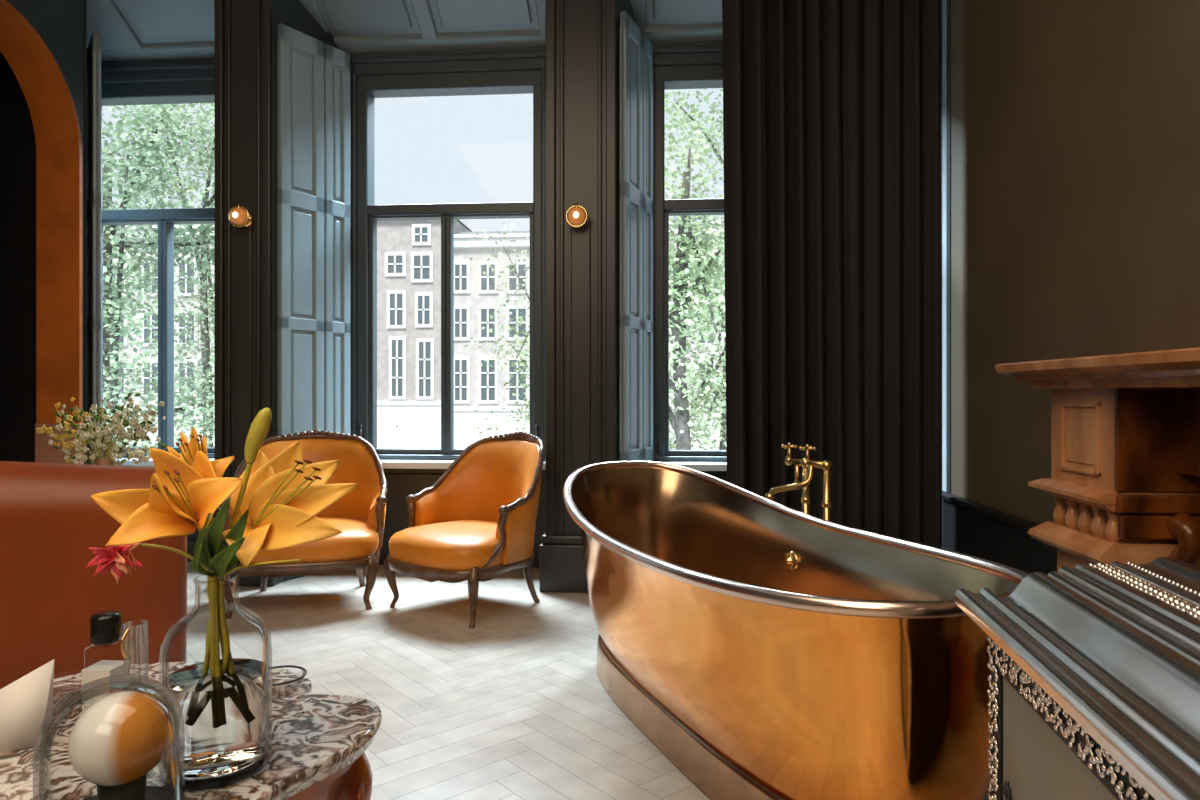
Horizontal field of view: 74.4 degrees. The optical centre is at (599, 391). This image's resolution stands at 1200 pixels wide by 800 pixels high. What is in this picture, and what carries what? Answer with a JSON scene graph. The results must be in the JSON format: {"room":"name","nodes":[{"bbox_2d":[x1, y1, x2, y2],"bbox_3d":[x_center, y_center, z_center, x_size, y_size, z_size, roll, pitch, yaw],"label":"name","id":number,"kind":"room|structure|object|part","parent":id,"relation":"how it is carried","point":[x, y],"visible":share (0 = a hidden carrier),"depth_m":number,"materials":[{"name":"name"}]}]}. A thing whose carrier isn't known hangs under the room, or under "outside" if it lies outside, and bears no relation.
{"room":"hotel room","nodes":[
{"label":"hotel room","id":0,"kind":"room"},
{"bbox_2d":[0,0,83,461],"bbox_3d":[-4.154,-0.775,1.619,1.870,3.750,7.800,0,0,4],"label":"wall","id":1,"kind":"structure","parent":0,"point":[17,135],"depth_m":4.60,"materials":[{"name":"black paint"}]},
{"bbox_2d":[0,0,81,422],"bbox_3d":[-3.161,-0.451,3.921,0.262,3.102,1.284,0,0,4],"label":"trim","id":2,"kind":"structure","parent":1,"relation":"attached to","point":[46,91],"depth_m":4.53,"materials":[{"name":"brown wood"}]},
{"bbox_2d":[87,32,100,464],"bbox_3d":[-3.145,-0.830,4.869,0.040,2.555,0.614,0,0,-40],"label":"window shutter","id":3,"kind":"object","parent":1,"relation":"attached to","point":[94,46],"visible":0.43,"depth_m":4.64,"materials":[{"name":"blue wood"}]},
{"bbox_2d":[187,469,726,567],"bbox_3d":[-1.004,0.784,5.141,5.880,0.633,0.300,0,0,4],"label":"wall","id":4,"kind":"structure","parent":0,"point":[401,483],"depth_m":5.02,"materials":[{"name":"grey paint"}]},
{"bbox_2d":[114,458,214,465],"bbox_3d":[-2.685,0.451,5.128,1.426,0.043,0.320,0,0,4],"label":"sill","id":5,"kind":"structure","parent":4,"relation":"on","point":[129,462],"depth_m":4.99,"materials":[{"name":"white paint"}]},
{"bbox_2d":[380,459,544,469],"bbox_3d":[-0.957,0.451,4.997,1.349,0.043,0.320,0,0,4],"label":"sill","id":6,"kind":"structure","parent":4,"relation":"on","point":[387,463],"depth_m":4.86,"materials":[{"name":"grey stone"}]},
{"bbox_2d":[655,461,726,470],"bbox_3d":[1.107,0.451,4.840,1.724,0.043,0.320,0,0,4],"label":"sill","id":7,"kind":"structure","parent":4,"relation":"on","point":[695,465],"depth_m":4.72,"materials":[{"name":"grey stone"}]},
{"bbox_2d":[84,0,950,581],"bbox_3d":[-0.774,-0.775,4.747,5.393,3.750,0.650,0,0,4],"label":"wall","id":8,"kind":"structure","parent":0,"point":[621,5],"depth_m":4.51,"materials":[{"name":"grey paint"}]},
{"bbox_2d":[35,423,83,463],"bbox_3d":[-3.111,0.640,4.548,0.272,0.920,0.042,0,0,4],"label":"trim","id":9,"kind":"structure","parent":8,"relation":"attached to","point":[44,452],"depth_m":4.53,"materials":[{"name":"brown wood"}]},
{"bbox_2d":[87,0,214,60],"bbox_3d":[-2.779,-2.305,4.854,1.519,0.458,0.582,0,0,4],"label":"trim","id":10,"kind":"structure","parent":8,"relation":"attached to","point":[128,29],"depth_m":4.90,"materials":[{"name":"grey paint"}]},
{"bbox_2d":[101,80,214,457],"bbox_3d":[-2.727,-0.805,5.162,1.436,2.465,0.178,0,0,4],"label":"window","id":11,"kind":"structure","parent":8,"relation":"in","point":[175,92],"depth_m":5.15,"materials":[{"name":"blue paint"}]},
{"bbox_2d":[101,57,214,83],"bbox_3d":[-2.701,-2.093,5.112,1.376,0.171,0.115,0,0,4],"label":"trim","id":12,"kind":"structure","parent":8,"relation":"attached to","point":[184,69],"depth_m":5.08,"materials":[{"name":"grey paint"}]},
{"bbox_2d":[228,204,253,227],"bbox_3d":[-2.024,-0.988,4.447,0.125,0.132,0.133,0,0,4],"label":"wall sconce","id":13,"kind":"object","parent":8,"relation":"attached to","point":[236,215],"visible":1,"depth_m":4.42,"materials":[{"name":"gold metal"}]},
{"bbox_3d":[-2.028,-0.985,4.391,0.032,0.036,0.020,0,0,4],"label":"bulb","id":14,"kind":"part","parent":13,"relation":"part of","materials":[{"name":"beige glass"}]},
{"bbox_3d":[-2.025,-0.985,4.429,0.094,0.094,0.072,0,0,4],"label":"glass globe","id":15,"kind":"part","parent":13,"relation":"part of","materials":[{"name":"orange glass"}]},
{"bbox_2d":[215,0,282,586],"bbox_3d":[-2.003,-0.775,4.916,0.386,3.750,0.900,0,0,4],"label":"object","id":16,"kind":"structure","parent":8,"relation":"attached to","point":[243,28],"depth_m":4.50,"materials":[{"name":"grey paint"}]},
{"bbox_2d":[278,23,349,435],"bbox_3d":[-1.704,-0.830,4.731,0.040,2.555,0.496,0,0,32],"label":"window shutter","id":17,"kind":"object","parent":8,"relation":"attached to","point":[314,75],"visible":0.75,"depth_m":4.69,"materials":[{"name":"blue wood"}]},
{"bbox_2d":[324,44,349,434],"bbox_3d":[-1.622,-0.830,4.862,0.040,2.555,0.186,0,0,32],"label":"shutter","id":18,"kind":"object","parent":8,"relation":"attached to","point":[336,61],"depth_m":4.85,"materials":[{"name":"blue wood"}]},
{"bbox_2d":[299,0,544,52],"bbox_3d":[-1.064,-2.305,4.724,1.875,0.458,0.582,0,0,4],"label":"trim","id":19,"kind":"structure","parent":8,"relation":"attached to","point":[356,26],"depth_m":4.80,"materials":[{"name":"grey paint"}]},
{"bbox_2d":[348,46,544,75],"bbox_3d":[-0.973,-2.093,4.980,1.299,0.171,0.115,0,0,4],"label":"trim","id":20,"kind":"structure","parent":8,"relation":"attached to","point":[513,58],"depth_m":4.94,"materials":[{"name":"grey paint"}]},
{"bbox_2d":[350,67,544,460],"bbox_3d":[-0.969,-0.805,5.029,1.299,2.465,0.178,0,0,4],"label":"window","id":21,"kind":"structure","parent":8,"relation":"in","point":[364,214],"depth_m":5.01,"materials":[{"name":"grey paint"}]},
{"bbox_3d":[-1.514,0.292,4.999,0.025,0.176,0.037,0,0,4],"label":"stay handle","id":22,"kind":"part","parent":21,"relation":"part of","materials":[{"name":"grey metal"}]},
{"bbox_3d":[-0.392,0.292,4.914,0.025,0.176,0.037,0,0,4],"label":"stay handle","id":23,"kind":"part","parent":21,"relation":"part of","materials":[{"name":"grey metal"}]},
{"bbox_2d":[565,203,587,227],"bbox_3d":[-0.125,-0.957,4.303,0.125,0.132,0.133,0,0,4],"label":"wall sconce","id":24,"kind":"object","parent":8,"relation":"attached to","point":[576,216],"visible":1,"depth_m":4.27,"materials":[{"name":"gold metal"}]},
{"bbox_3d":[-0.129,-0.953,4.247,0.032,0.036,0.020,0,0,4],"label":"bulb","id":25,"kind":"part","parent":24,"relation":"part of","materials":[{"name":"beige glass"}]},
{"bbox_3d":[-0.126,-0.953,4.285,0.094,0.094,0.072,0,0,4],"label":"glass globe","id":26,"kind":"part","parent":24,"relation":"part of","materials":[{"name":"orange glass"}]},
{"bbox_2d":[539,0,615,592],"bbox_3d":[-0.075,-0.775,4.769,0.449,3.750,0.900,0,0,4],"label":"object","id":27,"kind":"structure","parent":8,"relation":"attached to","point":[580,35],"depth_m":4.36,"materials":[{"name":"grey paint"}]},
{"bbox_2d":[620,11,652,460],"bbox_3d":[0.216,-0.830,4.589,0.040,2.555,0.464,0,0,23],"label":"window shutter","id":28,"kind":"object","parent":8,"relation":"attached to","point":[636,50],"visible":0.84,"depth_m":4.54,"materials":[{"name":"blue wood"}]},
{"bbox_2d":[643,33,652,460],"bbox_3d":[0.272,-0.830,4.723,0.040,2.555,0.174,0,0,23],"label":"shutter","id":29,"kind":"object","parent":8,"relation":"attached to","point":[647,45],"depth_m":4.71,"materials":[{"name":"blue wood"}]},
{"bbox_2d":[630,0,721,42],"bbox_3d":[1.000,-2.305,4.567,2.087,0.458,0.582,0,0,4],"label":"trim","id":30,"kind":"structure","parent":8,"relation":"attached to","point":[660,21],"depth_m":4.73,"materials":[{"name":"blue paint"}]},
{"bbox_2d":[652,40,722,66],"bbox_3d":[1.091,-2.093,4.824,1.674,0.171,0.115,0,0,4],"label":"trim","id":31,"kind":"structure","parent":8,"relation":"attached to","point":[693,52],"depth_m":4.83,"materials":[{"name":"grey paint"}]},
{"bbox_2d":[653,64,726,461],"bbox_3d":[1.095,-0.805,4.872,1.674,2.465,0.178,0,0,4],"label":"window","id":32,"kind":"structure","parent":8,"relation":"in","point":[689,76],"depth_m":4.88,"materials":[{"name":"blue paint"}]},
{"bbox_3d":[0.363,0.292,4.857,0.025,0.176,0.037,0,0,4],"label":"stay handle","id":33,"kind":"part","parent":32,"relation":"part of","materials":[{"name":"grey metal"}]},
{"bbox_2d":[187,562,989,799],"bbox_3d":[-0.738,1.100,1.293,5.708,0.001,8.126,0,0,4],"label":"floor","id":34,"kind":"structure","parent":0,"point":[427,641],"depth_m":3.04,"materials":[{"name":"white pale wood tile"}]},
{"bbox_2d":[0,461,186,688],"bbox_3d":[-2.173,0.648,2.541,1.500,0.903,0.864,0,0,-27],"label":"sofa","id":35,"kind":"object","parent":34,"relation":"on","point":[50,520],"visible":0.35,"depth_m":2.37,"materials":[{"name":"orange leather"}]},
{"bbox_2d":[0,661,381,799],"bbox_3d":[-0.897,0.859,1.363,0.979,0.517,0.803,0,0,4],"label":"coffee table","id":36,"kind":"object","parent":34,"relation":"on","point":[320,742],"visible":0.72,"depth_m":1.34,"materials":[{"name":"stone"}]},
{"bbox_2d":[0,659,54,752],"bbox_3d":[-0.989,0.534,1.347,0.096,0.132,0.055,0,0,-31],"label":"menu card","id":37,"kind":"object","parent":36,"relation":"on","point":[25,702],"visible":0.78,"depth_m":1.34,"materials":[{"name":"white paper"}]},
{"bbox_2d":[53,671,81,706],"bbox_3d":[-1.048,0.585,1.539,0.216,0.027,0.156,0,0,4],"label":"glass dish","id":38,"kind":"object","parent":36,"relation":"on","point":[57,696],"visible":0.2,"depth_m":1.56,"materials":[{"name":"clear glass"}]},
{"bbox_2d":[82,611,122,710],"bbox_3d":[-0.913,0.505,1.460,0.054,0.190,0.054,0,0,4],"label":"glass bottle","id":39,"kind":"object","parent":36,"relation":"on","point":[105,626],"visible":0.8,"depth_m":1.44,"materials":[{"name":"clear glass"}]},
{"bbox_2d":[33,675,186,799],"bbox_3d":[-0.674,0.499,1.092,0.184,0.202,0.184,0,0,4],"label":"glass dome","id":40,"kind":"object","parent":36,"relation":"on","point":[150,687],"visible":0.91,"depth_m":1.10,"materials":[{"name":"clear glass"}]},
{"bbox_2d":[68,691,169,799],"bbox_3d":[-0.661,0.503,1.092,0.124,0.173,0.124,0,0,4],"label":"orb","id":41,"kind":"object","parent":40,"relation":"in","point":[113,745],"visible":0.92,"depth_m":1.05,"materials":[{"name":"ceramic"}]},
{"bbox_3d":[-0.674,0.595,1.092,0.184,0.011,0.184,0,0,4],"label":"plate","id":42,"kind":"part","parent":40,"relation":"part of","materials":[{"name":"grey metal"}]},
{"bbox_2d":[121,620,148,676],"bbox_3d":[-0.838,0.507,1.414,0.040,0.185,0.054,0,0,33],"label":"glass mug","id":43,"kind":"object","parent":36,"relation":"on","point":[136,637],"visible":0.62,"depth_m":1.41,"materials":[{"name":"clear glass"}]},
{"bbox_3d":[-0.836,0.445,1.392,0.006,0.055,0.021,0,0,4],"label":"handle","id":44,"kind":"part","parent":43,"relation":"part of","materials":[{"name":"gold metal"}]},
{"bbox_2d":[159,573,271,789],"bbox_3d":[-0.611,0.448,1.260,0.163,0.305,0.163,0,0,4],"label":"glass vase","id":45,"kind":"object","parent":36,"relation":"on","point":[228,717],"visible":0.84,"depth_m":1.22,"materials":[{"name":"clear glass"}]},
{"bbox_2d":[85,543,220,665],"bbox_3d":[-0.703,0.359,1.250,0.198,0.282,0.061,0,0,-7],"label":"flower","id":46,"kind":"object","parent":45,"relation":"in","point":[120,558],"visible":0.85,"depth_m":1.24,"materials":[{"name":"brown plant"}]},
{"bbox_3d":[-0.685,0.372,1.270,0.158,0.257,0.024,0,0,-5],"label":"stem","id":47,"kind":"part","parent":46,"relation":"part of","materials":[{"name":"green plant"}]},
{"bbox_2d":[91,448,242,672],"bbox_3d":[-0.670,0.300,1.227,0.205,0.422,0.125,0,0,-33],"label":"lily","id":48,"kind":"object","parent":45,"relation":"in","point":[180,497],"visible":0.95,"depth_m":1.22,"materials":[{"name":"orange plant"}]},
{"bbox_3d":[-0.610,0.357,1.262,0.070,0.307,0.012,0,0,-18],"label":"stem","id":49,"kind":"part","parent":48,"relation":"part of","materials":[{"name":"green plant"}]},
{"bbox_2d":[167,427,234,670],"bbox_3d":[-0.665,0.270,1.311,0.106,0.422,0.124,0,0,-24],"label":"lily","id":50,"kind":"object","parent":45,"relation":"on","point":[188,450],"visible":0.46,"depth_m":1.32,"materials":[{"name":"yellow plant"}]},
{"bbox_3d":[-0.636,0.319,1.298,0.092,0.323,0.024,0,0,37],"label":"stem","id":51,"kind":"part","parent":50,"relation":"part of","materials":[{"name":"green plant"}]},
{"bbox_2d":[215,407,271,676],"bbox_3d":[-0.567,0.273,1.250,0.094,0.497,0.030,0,0,-1],"label":"bud","id":52,"kind":"object","parent":45,"relation":"in","point":[259,428],"visible":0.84,"depth_m":1.25,"materials":[{"name":"plant"}]},
{"bbox_3d":[-0.582,0.316,1.248,0.064,0.410,0.029,0,0,4],"label":"stem","id":53,"kind":"part","parent":52,"relation":"part of","materials":[{"name":"green plant"}]},
{"bbox_2d":[190,498,300,676],"bbox_3d":[-0.553,0.347,1.232,0.200,0.371,0.097,0,0,4],"label":"foliage","id":54,"kind":"object","parent":45,"relation":"in","point":[219,557],"visible":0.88,"depth_m":1.22,"materials":[{"name":"green plant"}]},
{"bbox_2d":[203,441,358,673],"bbox_3d":[-0.515,0.301,1.264,0.270,0.439,0.125,0,0,4],"label":"lily","id":55,"kind":"object","parent":45,"relation":"in","point":[283,496],"visible":0.91,"depth_m":1.25,"materials":[{"name":"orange plant"}]},
{"bbox_3d":[-0.603,0.369,1.265,0.093,0.304,0.021,0,0,1],"label":"stem","id":56,"kind":"part","parent":55,"relation":"part of","materials":[{"name":"green plant"}]},
{"bbox_2d":[272,665,306,699],"bbox_3d":[-0.640,0.581,1.569,0.108,0.039,0.108,0,0,4],"label":"glass bowl","id":57,"kind":"object","parent":36,"relation":"on","point":[284,688],"visible":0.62,"depth_m":1.55,"materials":[{"name":"clear glass"}]},
{"bbox_3d":[-0.493,0.864,1.431,0.153,0.507,0.147,0,0,-10],"label":"carved leg","id":58,"kind":"part","parent":36,"relation":"part of","materials":[{"name":"red wood"}]},
{"bbox_2d":[218,430,387,617],"bbox_3d":[-1.554,0.661,4.194,0.839,0.891,0.781,0,0,-13],"label":"salon chair","id":59,"kind":"object","parent":34,"relation":"on","point":[360,514],"visible":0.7,"depth_m":4.16,"materials":[{"name":"orange leather"},{"name":"carved dark walnut wood"}]},
{"bbox_3d":[-1.865,0.699,3.943,0.060,0.309,0.176,0,0,-35],"label":"arm post","id":60,"kind":"part","parent":59,"relation":"part of","materials":[{"name":"brown wood"}]},
{"bbox_3d":[-1.820,0.958,3.848,0.062,0.291,0.087,0,0,32],"label":"leg","id":61,"kind":"part","parent":59,"relation":"part of","materials":[{"name":"brown wood"}]},
{"bbox_3d":[-1.843,0.967,4.330,0.053,0.279,0.111,0,0,-41],"label":"leg","id":62,"kind":"part","parent":59,"relation":"part of","materials":[{"name":"brown wood"}]},
{"bbox_3d":[-1.537,0.862,4.128,0.757,0.068,0.632,0,0,-13],"label":"seat rail","id":63,"kind":"part","parent":59,"relation":"part of","materials":[{"name":"brown wood"}]},
{"bbox_3d":[-1.582,0.398,4.326,0.823,0.364,0.496,0,0,-13],"label":"rail","id":64,"kind":"part","parent":59,"relation":"part of","materials":[{"name":"brown wood"}]},
{"bbox_3d":[-1.581,0.545,4.322,0.804,0.570,0.481,0,0,-13],"label":"backrest","id":65,"kind":"part","parent":59,"relation":"part of","materials":[{"name":"orange leather"}]},
{"bbox_3d":[-1.537,0.758,4.128,0.751,0.159,0.628,0,0,-13],"label":"seat","id":66,"kind":"part","parent":59,"relation":"part of","materials":[{"name":"orange leather"}]},
{"bbox_3d":[-1.347,0.967,4.443,0.053,0.279,0.111,0,0,15],"label":"leg","id":67,"kind":"part","parent":59,"relation":"part of","materials":[{"name":"brown wood"}]},
{"bbox_3d":[-1.160,0.958,3.997,0.087,0.291,0.062,0,0,33],"label":"leg","id":68,"kind":"part","parent":59,"relation":"part of","materials":[{"name":"brown wood"}]},
{"bbox_3d":[-1.160,0.699,4.103,0.060,0.309,0.176,0,0,9],"label":"arm post","id":69,"kind":"part","parent":59,"relation":"part of","materials":[{"name":"brown wood"}]},
{"bbox_2d":[384,431,545,627],"bbox_3d":[-0.657,0.661,4.084,0.725,0.891,0.768,0,0,37],"label":"salon chair","id":70,"kind":"object","parent":34,"relation":"on","point":[476,523],"visible":1,"depth_m":4.01,"materials":[{"name":"orange leather"},{"name":"carved walnut"}]},
{"bbox_3d":[-1.062,0.958,4.039,0.083,0.291,0.058,0,0,-13],"label":"leg","id":71,"kind":"part","parent":70,"relation":"part of","materials":[{"name":"brown wood"}]},
{"bbox_3d":[-1.016,0.699,4.133,0.054,0.309,0.174,0,0,17],"label":"arm post","id":72,"kind":"part","parent":70,"relation":"part of","materials":[{"name":"brown wood"}]},
{"bbox_3d":[-0.698,0.758,4.030,0.659,0.159,0.628,0,0,37],"label":"seat","id":73,"kind":"part","parent":70,"relation":"part of","materials":[{"name":"orange leather"}]},
{"bbox_3d":[-0.698,0.862,4.030,0.664,0.068,0.632,0,0,37],"label":"seat rail","id":74,"kind":"part","parent":70,"relation":"part of","materials":[{"name":"brown wood"}]},
{"bbox_3d":[-0.587,0.958,3.683,0.058,0.291,0.083,0,0,-4],"label":"leg","id":75,"kind":"part","parent":70,"relation":"part of","materials":[{"name":"brown wood"}]},
{"bbox_3d":[-0.579,0.545,4.188,0.705,0.570,0.481,0,0,37],"label":"backrest","id":76,"kind":"part","parent":70,"relation":"part of","materials":[{"name":"orange leather"}]},
{"bbox_3d":[-0.576,0.398,4.192,0.722,0.364,0.496,0,0,37],"label":"rail","id":77,"kind":"part","parent":70,"relation":"part of","materials":[{"name":"brown wood"}]},
{"bbox_3d":[-0.509,0.699,3.753,0.174,0.309,0.054,0,0,-33],"label":"arm post","id":78,"kind":"part","parent":70,"relation":"part of","materials":[{"name":"brown wood"}]},
{"bbox_3d":[-0.365,0.967,4.115,0.108,0.279,0.048,0,0,-43],"label":"leg","id":79,"kind":"part","parent":70,"relation":"part of","materials":[{"name":"brown wood"}]},
{"bbox_2d":[563,461,1028,799],"bbox_3d":[0.439,0.699,2.505,0.855,0.802,1.979,0,0,-20],"label":"bathtub","id":80,"kind":"object","parent":34,"relation":"on","point":[767,649],"visible":0.97,"depth_m":2.00,"materials":[{"name":"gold metal"}]},
{"bbox_2d":[572,468,1018,600],"bbox_3d":[0.439,0.614,2.505,0.804,0.598,1.928,0,0,-20],"label":"basin","id":81,"kind":"object","parent":80,"relation":"in","point":[713,538],"depth_m":2.81,"materials":[{"name":"brown metal"}]},
{"bbox_2d":[765,442,832,520],"bbox_3d":[0.790,0.653,3.130,0.170,0.894,0.308,0,0,-24],"label":"tap","id":82,"kind":"object","parent":34,"relation":"on","point":[808,466],"visible":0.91,"depth_m":3.14,"materials":[{"name":"gold metal"}]},
{"bbox_3d":[0.781,0.245,3.256,0.059,0.078,0.059,0,0,-2],"label":"cross handle","id":83,"kind":"part","parent":82,"relation":"part of","materials":[{"name":"gold metal"}]},
{"bbox_3d":[0.757,0.362,3.156,0.196,0.163,0.047,0,0,26],"label":"spout","id":84,"kind":"part","parent":82,"relation":"part of","materials":[{"name":"gold metal"}]},
{"bbox_3d":[0.828,0.245,3.151,0.059,0.078,0.059,0,0,-2],"label":"cross handle","id":85,"kind":"part","parent":82,"relation":"part of","materials":[{"name":"gold metal"}]},
{"bbox_2d":[954,557,1199,799],"bbox_3d":[0.867,0.697,0.864,0.620,0.806,1.123,0,0,10],"label":"radiator cover","id":86,"kind":"object","parent":34,"relation":"on","point":[1094,679],"visible":1,"depth_m":1.11,"materials":[{"name":"silver metal"}]},
{"bbox_3d":[0.609,0.717,0.878,0.016,0.487,0.935,0,0,10],"label":"panel","id":87,"kind":"part","parent":86,"relation":"part of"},
{"bbox_3d":[0.669,0.372,0.901,0.082,0.086,1.120,0,0,10],"label":"wave moulding","id":88,"kind":"part","parent":86,"relation":"part of","materials":[{"name":"silver metal"}]},
{"bbox_3d":[0.745,0.363,0.887,0.072,0.104,1.120,0,0,10],"label":"fillet moulding","id":89,"kind":"part","parent":86,"relation":"part of","materials":[{"name":"silver metal"}]},
{"bbox_2d":[995,347,1199,572],"bbox_3d":[1.476,0.503,1.775,0.425,1.194,1.750,0,0,4],"label":"fireplace","id":90,"kind":"object","parent":34,"relation":"on","point":[1124,482],"visible":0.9,"depth_m":2.16,"materials":[{"name":"brown wood"}]},
{"bbox_3d":[1.429,0.136,2.353,0.014,0.210,0.215,0,0,4],"label":"raised panel","id":91,"kind":"part","parent":90,"relation":"part of","materials":[{"name":"brown wood"}]},
{"bbox_2d":[995,347,1199,388],"bbox_3d":[1.476,-0.052,1.775,0.425,0.085,1.750,0,0,4],"label":"mantel shelf","id":92,"kind":"object","parent":90,"relation":"attached to","point":[1175,368],"depth_m":2.03,"materials":[{"name":"brown wood"}]},
{"bbox_3d":[1.560,0.408,2.367,0.348,0.176,0.424,0,0,4],"label":"moulding","id":93,"kind":"part","parent":90,"relation":"part of","materials":[{"name":"brown wood"}]},
{"bbox_3d":[1.564,0.199,2.149,0.302,0.406,0.030,0,0,4],"label":"panel","id":94,"kind":"part","parent":90,"relation":"part of","materials":[{"name":"brown wood"}]},
{"bbox_3d":[-2.420,0.833,3.860,0.400,0.535,0.400,0,0,4],"label":"side table","id":95,"kind":"object","parent":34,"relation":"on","visible":0},
{"bbox_2d":[94,458,113,464],"bbox_3d":[-2.420,0.445,3.860,0.180,0.240,0.180,0,0,4],"label":"flower vase","id":96,"kind":"object","parent":95,"relation":"on","point":[102,461],"visible":0.16,"depth_m":3.83,"materials":[{"name":"brown ceramic"}]},
{"bbox_2d":[36,393,167,464],"bbox_3d":[-2.408,0.267,3.862,0.646,0.528,0.266,0,0,4],"label":"blossom spray","id":97,"kind":"object","parent":96,"relation":"in","point":[104,441],"visible":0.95,"depth_m":3.82,"materials":[{"name":"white plant"}]},
{"bbox_2d":[722,0,941,547],"bbox_3d":[1.211,-0.681,4.127,1.147,3.538,0.131,0,0,2],"label":"curtain","id":98,"kind":"object","parent":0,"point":[832,108],"visible":0.74,"depth_m":4.13,"materials":[{"name":"black fabric"}]},
{"bbox_2d":[951,0,1199,524],"bbox_3d":[1.770,-0.775,1.194,0.250,3.750,7.850,0,0,4],"label":"wall","id":99,"kind":"structure","parent":0,"point":[1075,124],"depth_m":3.12,"materials":[{"name":"paint"}]},
{"bbox_2d":[942,0,946,491],"bbox_3d":[1.916,-1.055,4.668,0.026,3.190,0.800,0,0,4],"label":"trim","id":100,"kind":"structure","parent":99,"relation":"attached to","point":[944,2],"depth_m":4.30,"materials":[{"name":"paint"}]},
{"bbox_2d":[942,493,1056,574],"bbox_3d":[1.783,0.820,3.410,0.060,0.560,1.670,0,0,4],"label":"baseboard","id":101,"kind":"structure","parent":99,"relation":"attached to","point":[972,528],"depth_m":3.59,"materials":[{"name":"black paint"}]},
{"label":"outside","id":102,"kind":"structure","parent":0,"visible":0},
{"bbox_3d":[3.606,3.800,47.513,120.000,0.200,84.700,0,0,4],"label":"ground","id":103,"kind":"structure","parent":102,"visible":0},
{"bbox_2d":[102,103,214,446],"bbox_3d":[-8.206,-1.121,12.912,7.468,9.654,4.120,0,0,4],"label":"street tree","id":104,"kind":"object","parent":103,"relation":"on","point":[112,332],"visible":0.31,"depth_m":12.57,"materials":[{"name":"green plant"}]},
{"bbox_2d":[103,224,214,446],"bbox_3d":[-16.499,-1.742,37.632,9.953,10.884,9.450,0,0,4],"label":"building","id":105,"kind":"structure","parent":103,"relation":"on","point":[129,350],"depth_m":33.41,"materials":[{"name":"brick"}]},
{"bbox_3d":[-16.836,-6.729,33.194,9.953,0.490,0.550,0,0,4],"label":"cornice","id":106,"kind":"part","parent":105,"relation":"part of","materials":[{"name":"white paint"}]},
{"bbox_2d":[106,103,214,446],"bbox_3d":[-9.313,-2.121,19.431,5.410,11.651,5.805,0,0,-39],"label":"street tree","id":107,"kind":"object","parent":103,"relation":"on","point":[203,294],"visible":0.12,"depth_m":18.92,"materials":[{"name":"green plant"}]},
{"bbox_2d":[375,203,471,447],"bbox_3d":[-8.663,-2.061,37.037,5.247,11.521,9.450,0,0,4],"label":"house","id":108,"kind":"structure","parent":103,"relation":"on","point":[408,251],"depth_m":32.62,"materials":[{"name":"grey brick"}]},
{"bbox_2d":[454,231,529,448],"bbox_3d":[-3.513,-1.458,36.646,4.916,10.316,9.450,0,0,4],"label":"building","id":109,"kind":"structure","parent":103,"relation":"on","point":[473,292],"depth_m":32.37,"materials":[{"name":"brick"}]},
{"bbox_3d":[-3.850,-6.162,32.209,4.916,0.490,0.550,0,0,4],"label":"cornice","id":110,"kind":"part","parent":109,"relation":"part of","materials":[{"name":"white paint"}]},
{"bbox_2d":[457,219,529,434],"bbox_3d":[-1.228,-0.840,22.137,5.712,9.083,4.583,0,0,4],"label":"street tree","id":111,"kind":"object","parent":103,"relation":"on","point":[524,363],"visible":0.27,"depth_m":22.29,"materials":[{"name":"green plant"}]},
{"bbox_2d":[523,92,725,449],"bbox_3d":[0.977,-0.708,11.340,3.996,8.830,4.540,0,0,-19],"label":"street tree","id":112,"kind":"object","parent":103,"relation":"on","point":[686,250],"visible":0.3,"depth_m":11.13,"materials":[{"name":"green plant"}]},
{"bbox_2d":[665,88,725,449],"bbox_3d":[2.153,-1.651,17.360,4.839,10.719,4.893,0,0,-34],"label":"street tree","id":113,"kind":"object","parent":103,"relation":"on","point":[695,403],"visible":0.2,"depth_m":16.64,"materials":[{"name":"green plant"}]},
{"bbox_2d":[669,217,724,449],"bbox_3d":[3.759,-1.665,36.094,9.097,10.730,9.450,0,0,4],"label":"house","id":114,"kind":"structure","parent":103,"relation":"on","point":[706,343],"depth_m":31.71,"materials":[{"name":"brick"}]},
{"bbox_3d":[3.423,-6.574,31.657,9.097,0.490,0.550,0,0,4],"label":"cornice","id":115,"kind":"part","parent":114,"relation":"part of","materials":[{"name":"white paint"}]}
]}

